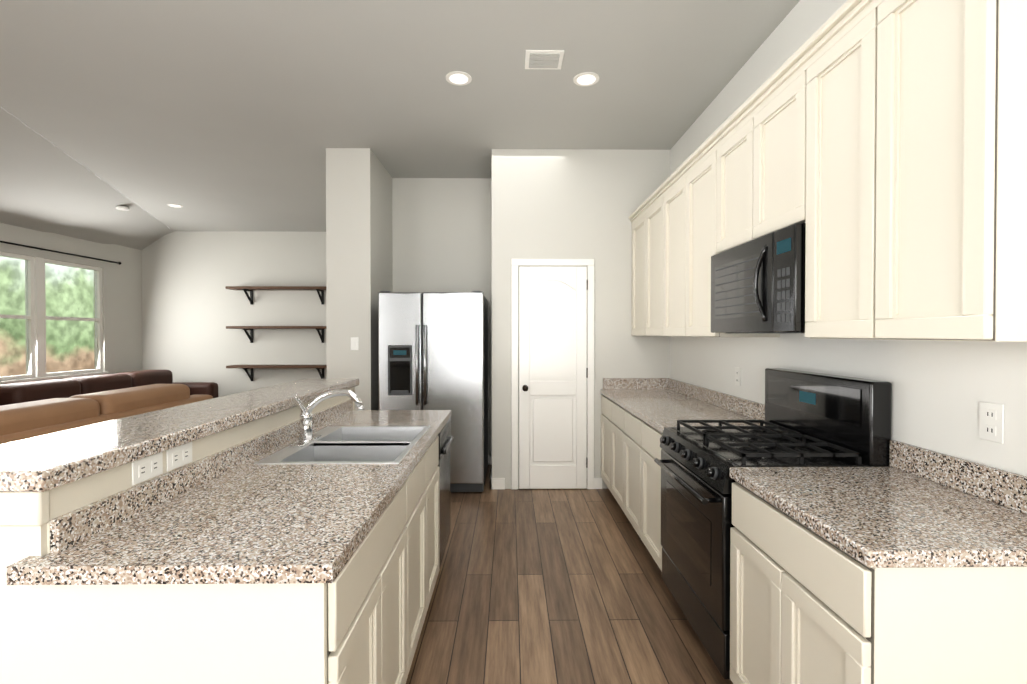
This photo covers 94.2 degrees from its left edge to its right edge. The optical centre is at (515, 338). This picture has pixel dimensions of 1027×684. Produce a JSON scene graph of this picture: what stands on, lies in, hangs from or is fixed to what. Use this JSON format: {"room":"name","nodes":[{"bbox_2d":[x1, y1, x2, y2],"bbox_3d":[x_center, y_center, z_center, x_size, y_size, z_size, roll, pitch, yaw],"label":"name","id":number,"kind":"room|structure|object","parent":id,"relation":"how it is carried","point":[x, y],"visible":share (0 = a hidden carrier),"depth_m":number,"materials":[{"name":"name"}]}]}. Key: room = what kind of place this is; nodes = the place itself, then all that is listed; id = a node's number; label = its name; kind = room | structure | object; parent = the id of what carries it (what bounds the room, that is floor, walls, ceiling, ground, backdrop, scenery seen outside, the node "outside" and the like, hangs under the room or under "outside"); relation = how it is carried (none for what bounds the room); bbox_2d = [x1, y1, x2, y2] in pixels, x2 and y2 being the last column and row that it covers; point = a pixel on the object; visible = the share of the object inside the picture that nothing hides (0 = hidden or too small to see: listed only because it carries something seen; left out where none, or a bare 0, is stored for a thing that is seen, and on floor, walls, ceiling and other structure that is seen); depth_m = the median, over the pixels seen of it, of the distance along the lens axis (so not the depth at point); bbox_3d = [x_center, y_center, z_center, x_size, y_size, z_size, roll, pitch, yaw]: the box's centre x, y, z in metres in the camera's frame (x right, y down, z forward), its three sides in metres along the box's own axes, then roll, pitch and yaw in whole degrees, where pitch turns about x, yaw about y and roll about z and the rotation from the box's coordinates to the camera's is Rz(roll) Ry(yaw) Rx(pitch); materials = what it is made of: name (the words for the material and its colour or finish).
{"room":"kitchen","nodes":[
{"label":"kitchen","id":0,"kind":"room"},
{"bbox_2d":[0,223,142,383],"bbox_3d":[-6.132,-0.183,2.529,0.150,3.150,10.890,0,1,-1],"label":"wall","id":1,"kind":"structure","parent":0,"point":[122,315],"depth_m":7.22,"materials":[{"name":"paint"}]},
{"bbox_2d":[0,251,108,383],"bbox_3d":[-6.134,-0.259,6.134,0.130,1.570,1.980,0,1,-1],"label":"window","id":2,"kind":"structure","parent":1,"relation":"in","point":[35,317],"depth_m":6.13,"materials":[{"name":"white paint"}]},
{"bbox_2d":[0,241,120,264],"bbox_3d":[-6.050,-1.143,5.991,0.088,0.044,2.633,0,1,-1],"label":"curtain rod","id":3,"kind":"object","parent":1,"relation":"attached to","point":[119,263],"visible":1,"depth_m":6.28,"materials":[{"name":"black metal"}]},
{"bbox_2d":[142,231,326,396],"bbox_3d":[-4.015,-0.237,7.924,4.510,3.150,0.150,0,1,-1],"label":"wall","id":4,"kind":"structure","parent":0,"point":[192,307],"depth_m":7.84,"materials":[{"name":"paint"}]},
{"bbox_2d":[225,286,325,303],"bbox_3d":[-3.748,-0.700,7.709,1.700,0.270,0.272,0,1,-1],"label":"shelf","id":5,"kind":"object","parent":4,"relation":"attached to","point":[316,288],"visible":0.9,"depth_m":7.58,"materials":[{"name":"brown wood"}]},
{"bbox_2d":[226,326,325,342],"bbox_3d":[-3.748,-0.070,7.715,1.700,0.270,0.272,0,1,-1],"label":"shelf","id":6,"kind":"object","parent":4,"relation":"attached to","point":[251,328],"visible":0.81,"depth_m":7.58,"materials":[{"name":"brown wood"}]},
{"bbox_2d":[226,365,326,380],"bbox_3d":[-3.748,0.560,7.721,1.700,0.270,0.272,0,1,-1],"label":"shelf","id":7,"kind":"object","parent":4,"relation":"attached to","point":[251,367],"visible":0.88,"depth_m":7.62,"materials":[{"name":"brown wood"}]},
{"bbox_2d":[326,148,392,409],"bbox_3d":[-1.539,-0.219,6.108,0.400,3.150,3.540,0,1,-1],"label":"wall","id":8,"kind":"structure","parent":0,"point":[359,248],"depth_m":4.34,"materials":[{"name":"paint"}]},
{"bbox_2d":[351,337,358,349],"bbox_3d":[-1.463,0.044,4.336,0.072,0.116,0.009,0,1,-1],"label":"light switch","id":9,"kind":"object","parent":8,"relation":"attached to","point":[354,343],"visible":1,"depth_m":4.34,"materials":[{"name":"white plastic"}]},
{"bbox_2d":[0,0,799,249],"bbox_3d":[-2.312,-1.504,2.561,7.790,0.410,10.890,0,1,-1],"label":"ceiling","id":10,"kind":"structure","parent":0,"point":[225,115],"depth_m":3.34,"materials":[{"name":"paint"}]},
{"bbox_2d":[116,206,128,210],"bbox_3d":[-5.049,-1.677,6.132,0.140,0.030,0.140,0,1,-1],"label":"smoke detector","id":11,"kind":"object","parent":10,"relation":"attached to","point":[123,208],"visible":0.96,"depth_m":6.10,"materials":[{"name":"white plastic"}]},
{"bbox_2d":[167,204,182,207],"bbox_3d":[-4.451,-1.742,6.239,0.170,0.007,0.170,0,1,-1],"label":"recessed light","id":12,"kind":"object","parent":10,"relation":"in","point":[175,205],"visible":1,"depth_m":6.22,"materials":[{"name":"white paint"}]},
{"bbox_2d":[446,71,471,85],"bbox_3d":[-0.374,-1.710,3.137,0.170,0.007,0.170,0,1,-1],"label":"recessed light","id":13,"kind":"object","parent":10,"relation":"in","point":[459,78],"visible":1,"depth_m":3.13,"materials":[{"name":"white paint"}]},
{"bbox_2d":[525,50,563,69],"bbox_3d":[0.174,-1.706,2.923,0.230,0.012,0.200,0,1,-1],"label":"ceiling vent","id":14,"kind":"object","parent":10,"relation":"in","point":[543,59],"visible":1,"depth_m":2.90,"materials":[{"name":"white metal"}]},
{"bbox_2d":[573,72,598,85],"bbox_3d":[0.466,-1.711,3.147,0.170,0.007,0.170,0,1,-1],"label":"recessed light","id":15,"kind":"object","parent":10,"relation":"in","point":[586,79],"visible":1,"depth_m":3.14,"materials":[{"name":"white paint"}]},
{"bbox_2d":[392,178,491,454],"bbox_3d":[-0.794,-0.223,6.527,1.100,3.150,2.720,0,1,-1],"label":"wall","id":16,"kind":"structure","parent":0,"point":[442,234],"depth_m":5.16,"materials":[{"name":"paint"}]},
{"bbox_2d":[406,465,732,683],"bbox_3d":[-2.312,1.441,2.591,7.890,0.100,10.990,0,1,-1],"label":"floor","id":17,"kind":"structure","parent":0,"point":[550,586],"depth_m":2.51,"materials":[{"name":"brown wood"}]},
{"bbox_2d":[0,384,212,443],"bbox_3d":[-3.574,0.915,3.150,1.000,0.940,3.550,0,1,-1],"label":"sofa","id":18,"kind":"object","parent":17,"relation":"on","point":[24,420],"visible":0.31,"depth_m":3.50,"materials":[{"name":"beige leather"}]},
{"bbox_2d":[0,370,217,405],"bbox_3d":[-5.149,0.915,6.167,1.000,0.880,2.820,0,1,-1],"label":"sofa","id":19,"kind":"object","parent":17,"relation":"on","point":[15,393],"visible":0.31,"depth_m":5.85,"materials":[{"name":"leather"}]},
{"bbox_2d":[0,382,453,683],"bbox_3d":[-0.899,0.863,2.146,1.025,1.065,2.220,0,1,-1],"label":"kitchen island","id":20,"kind":"object","parent":17,"relation":"on","point":[296,532],"depth_m":1.16,"materials":[{"name":"beige paint"}]},
{"bbox_2d":[0,378,358,485],"bbox_3d":[-1.252,0.307,2.172,0.380,0.047,2.230,0,1,-1],"label":"island countertop","id":21,"kind":"structure","parent":20,"relation":"on","point":[43,460],"depth_m":1.47,"materials":[{"name":"beige stone"}]},
{"bbox_2d":[290,389,363,446],"bbox_3d":[-0.852,0.354,2.212,0.302,0.243,0.220,0,1,-1],"label":"faucet","id":22,"kind":"object","parent":20,"relation":"on","point":[307,439],"depth_m":2.20,"materials":[{"name":"silver metal"}]},
{"bbox_2d":[254,426,429,463],"bbox_3d":[-0.735,0.573,2.215,0.555,0.194,0.740,0,1,-1],"label":"sink","id":23,"kind":"object","parent":20,"relation":"in","point":[328,444],"depth_m":2.20,"materials":[{"name":"silver metal"}]},
{"bbox_2d":[438,418,453,565],"bbox_3d":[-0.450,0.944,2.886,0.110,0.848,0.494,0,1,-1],"label":"dishwasher","id":24,"kind":"object","parent":20,"relation":"in","point":[445,439],"depth_m":2.83,"materials":[{"name":"black metal"}]},
{"bbox_2d":[378,291,487,491],"bbox_3d":[-0.749,0.472,4.641,0.925,1.797,1.008,0,1,-1],"label":"refrigerator","id":25,"kind":"object","parent":17,"relation":"on","point":[432,350],"visible":0.85,"depth_m":4.19,"materials":[{"name":"silver metal"}]},
{"bbox_2d":[601,392,608,487],"bbox_3d":[1.096,0.938,4.154,0.630,0.875,0.447,0,1,-1],"label":"base cabinet","id":26,"kind":"object","parent":17,"relation":"on","point":[604,399],"depth_m":4.23,"materials":[{"name":"beige paint"}]},
{"bbox_2d":[609,400,620,506],"bbox_3d":[1.101,0.942,3.707,0.630,0.875,0.447,0,1,-1],"label":"base cabinet","id":27,"kind":"object","parent":17,"relation":"on","point":[614,408],"depth_m":3.81,"materials":[{"name":"beige paint"}]},
{"bbox_2d":[621,408,636,531],"bbox_3d":[1.106,0.947,3.260,0.630,0.875,0.447,0,1,-1],"label":"base cabinet","id":28,"kind":"object","parent":17,"relation":"on","point":[628,419],"depth_m":3.36,"materials":[{"name":"beige paint"}]},
{"bbox_2d":[637,416,662,570],"bbox_3d":[1.112,0.951,2.813,0.630,0.875,0.447,0,1,-1],"label":"base cabinet","id":29,"kind":"object","parent":17,"relation":"on","point":[648,437],"depth_m":2.87,"materials":[{"name":"beige paint"}]},
{"bbox_2d":[601,388,764,431],"bbox_3d":[1.103,0.487,3.478,0.631,0.040,1.789,0,1,-1],"label":"countertop","id":30,"kind":"structure","parent":29,"relation":"on","point":[662,408],"depth_m":3.27,"materials":[{"name":"beige stone"}]},
{"bbox_2d":[654,368,891,678],"bbox_3d":[1.081,0.777,2.199,0.701,1.235,0.762,0,1,-1],"label":"gas range","id":31,"kind":"object","parent":17,"relation":"on","point":[813,419],"visible":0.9,"depth_m":2.03,"materials":[{"name":"black metal"}]},
{"bbox_2d":[729,476,1026,683],"bbox_3d":[1.128,0.965,1.468,0.630,0.875,0.690,0,1,-1],"label":"base cabinet","id":32,"kind":"object","parent":17,"relation":"on","point":[804,609],"depth_m":1.17,"materials":[{"name":"beige paint"}]},
{"bbox_2d":[729,467,1026,571],"bbox_3d":[1.127,0.507,1.458,0.631,0.040,0.703,0,1,-1],"label":"countertop","id":33,"kind":"structure","parent":32,"relation":"on","point":[893,519],"depth_m":1.31,"materials":[{"name":"beige stone"}]},
{"bbox_2d":[492,149,669,488],"bbox_3d":[0.576,-0.219,6.133,1.630,3.150,3.540,0,1,-1],"label":"wall","id":34,"kind":"structure","parent":0,"point":[566,203],"depth_m":4.36,"materials":[{"name":"paint"}]},
{"bbox_2d":[488,455,491,464],"bbox_3d":[-0.777,1.315,5.176,1.100,0.100,0.014,0,1,-1],"label":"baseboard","id":35,"kind":"structure","parent":34,"relation":"attached to","point":[489,456],"depth_m":5.17,"materials":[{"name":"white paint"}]},
{"bbox_2d":[490,461,495,488],"bbox_3d":[-0.219,1.319,4.752,0.034,0.100,0.794,0,1,-1],"label":"baseboard","id":36,"kind":"structure","parent":34,"relation":"attached to","point":[492,480],"depth_m":4.36,"materials":[{"name":"white paint"}]},
{"bbox_2d":[511,259,593,489],"bbox_3d":[0.340,0.322,4.353,0.755,2.102,0.018,0,1,-1],"label":"door frame","id":37,"kind":"structure","parent":34,"relation":"attached to","point":[516,263],"depth_m":4.34,"materials":[{"name":"white paint"}]},
{"bbox_2d":[519,267,587,488],"bbox_3d":[0.344,0.355,4.314,0.623,2.022,0.097,0,1,-1],"label":"pantry door","id":38,"kind":"structure","parent":34,"relation":"in","point":[553,372],"depth_m":4.34,"materials":[{"name":"white paint"}]},
{"bbox_2d":[603,378,668,387],"bbox_3d":[1.093,0.408,4.362,0.591,0.100,0.020,0,1,-1],"label":"backsplash","id":39,"kind":"structure","parent":34,"relation":"attached to","point":[607,382],"depth_m":4.35,"materials":[{"name":"beige stone"}]},
{"bbox_2d":[669,0,1026,476],"bbox_3d":[1.508,-0.184,2.619,0.150,3.150,10.890,0,1,-1],"label":"wall","id":40,"kind":"structure","parent":0,"point":[941,390],"depth_m":1.87,"materials":[{"name":"paint"}]},
{"bbox_2d":[629,188,660,335],"bbox_3d":[1.239,-0.553,3.911,0.350,1.062,0.906,0,1,-1],"label":"upper cabinet","id":41,"kind":"object","parent":40,"relation":"attached to","point":[646,222],"depth_m":3.85,"materials":[{"name":"beige paint"}]},
{"bbox_2d":[661,140,712,336],"bbox_3d":[1.249,-0.544,3.017,0.350,1.062,0.882,0,1,-1],"label":"upper cabinet","id":42,"kind":"object","parent":40,"relation":"attached to","point":[687,200],"depth_m":2.97,"materials":[{"name":"beige paint"}]},
{"bbox_2d":[713,56,800,336],"bbox_3d":[1.259,-0.536,2.188,0.350,1.062,0.776,0,1,-1],"label":"upper cabinet","id":43,"kind":"object","parent":40,"relation":"attached to","point":[755,154],"depth_m":2.13,"materials":[{"name":"beige paint"}]},
{"bbox_2d":[711,223,805,332],"bbox_3d":[1.228,-0.234,2.191,0.409,0.417,0.762,0,1,-1],"label":"microwave","id":44,"kind":"object","parent":43,"relation":"attached to","point":[757,285],"visible":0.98,"depth_m":2.03,"materials":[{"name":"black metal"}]},
{"bbox_2d":[669,380,1026,511],"bbox_3d":[1.417,0.425,2.743,0.020,0.100,3.266,0,1,-1],"label":"backsplash","id":45,"kind":"structure","parent":40,"relation":"attached to","point":[1000,486],"depth_m":1.59,"materials":[{"name":"beige stone"}]},
{"bbox_2d":[797,0,1026,340],"bbox_3d":[1.268,-0.529,1.455,0.350,1.062,0.690,0,1,-1],"label":"upper cabinet","id":46,"kind":"object","parent":40,"relation":"attached to","point":[877,148],"depth_m":1.32,"materials":[{"name":"beige paint"}]},
{"label":"outside","id":47,"kind":"structure","parent":0,"visible":0},
{"bbox_2d":[0,124,153,376],"bbox_3d":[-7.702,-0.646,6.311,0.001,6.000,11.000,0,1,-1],"label":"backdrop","id":48,"kind":"structure","parent":47,"point":[69,341],"depth_m":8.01,"materials":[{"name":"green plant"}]}
]}

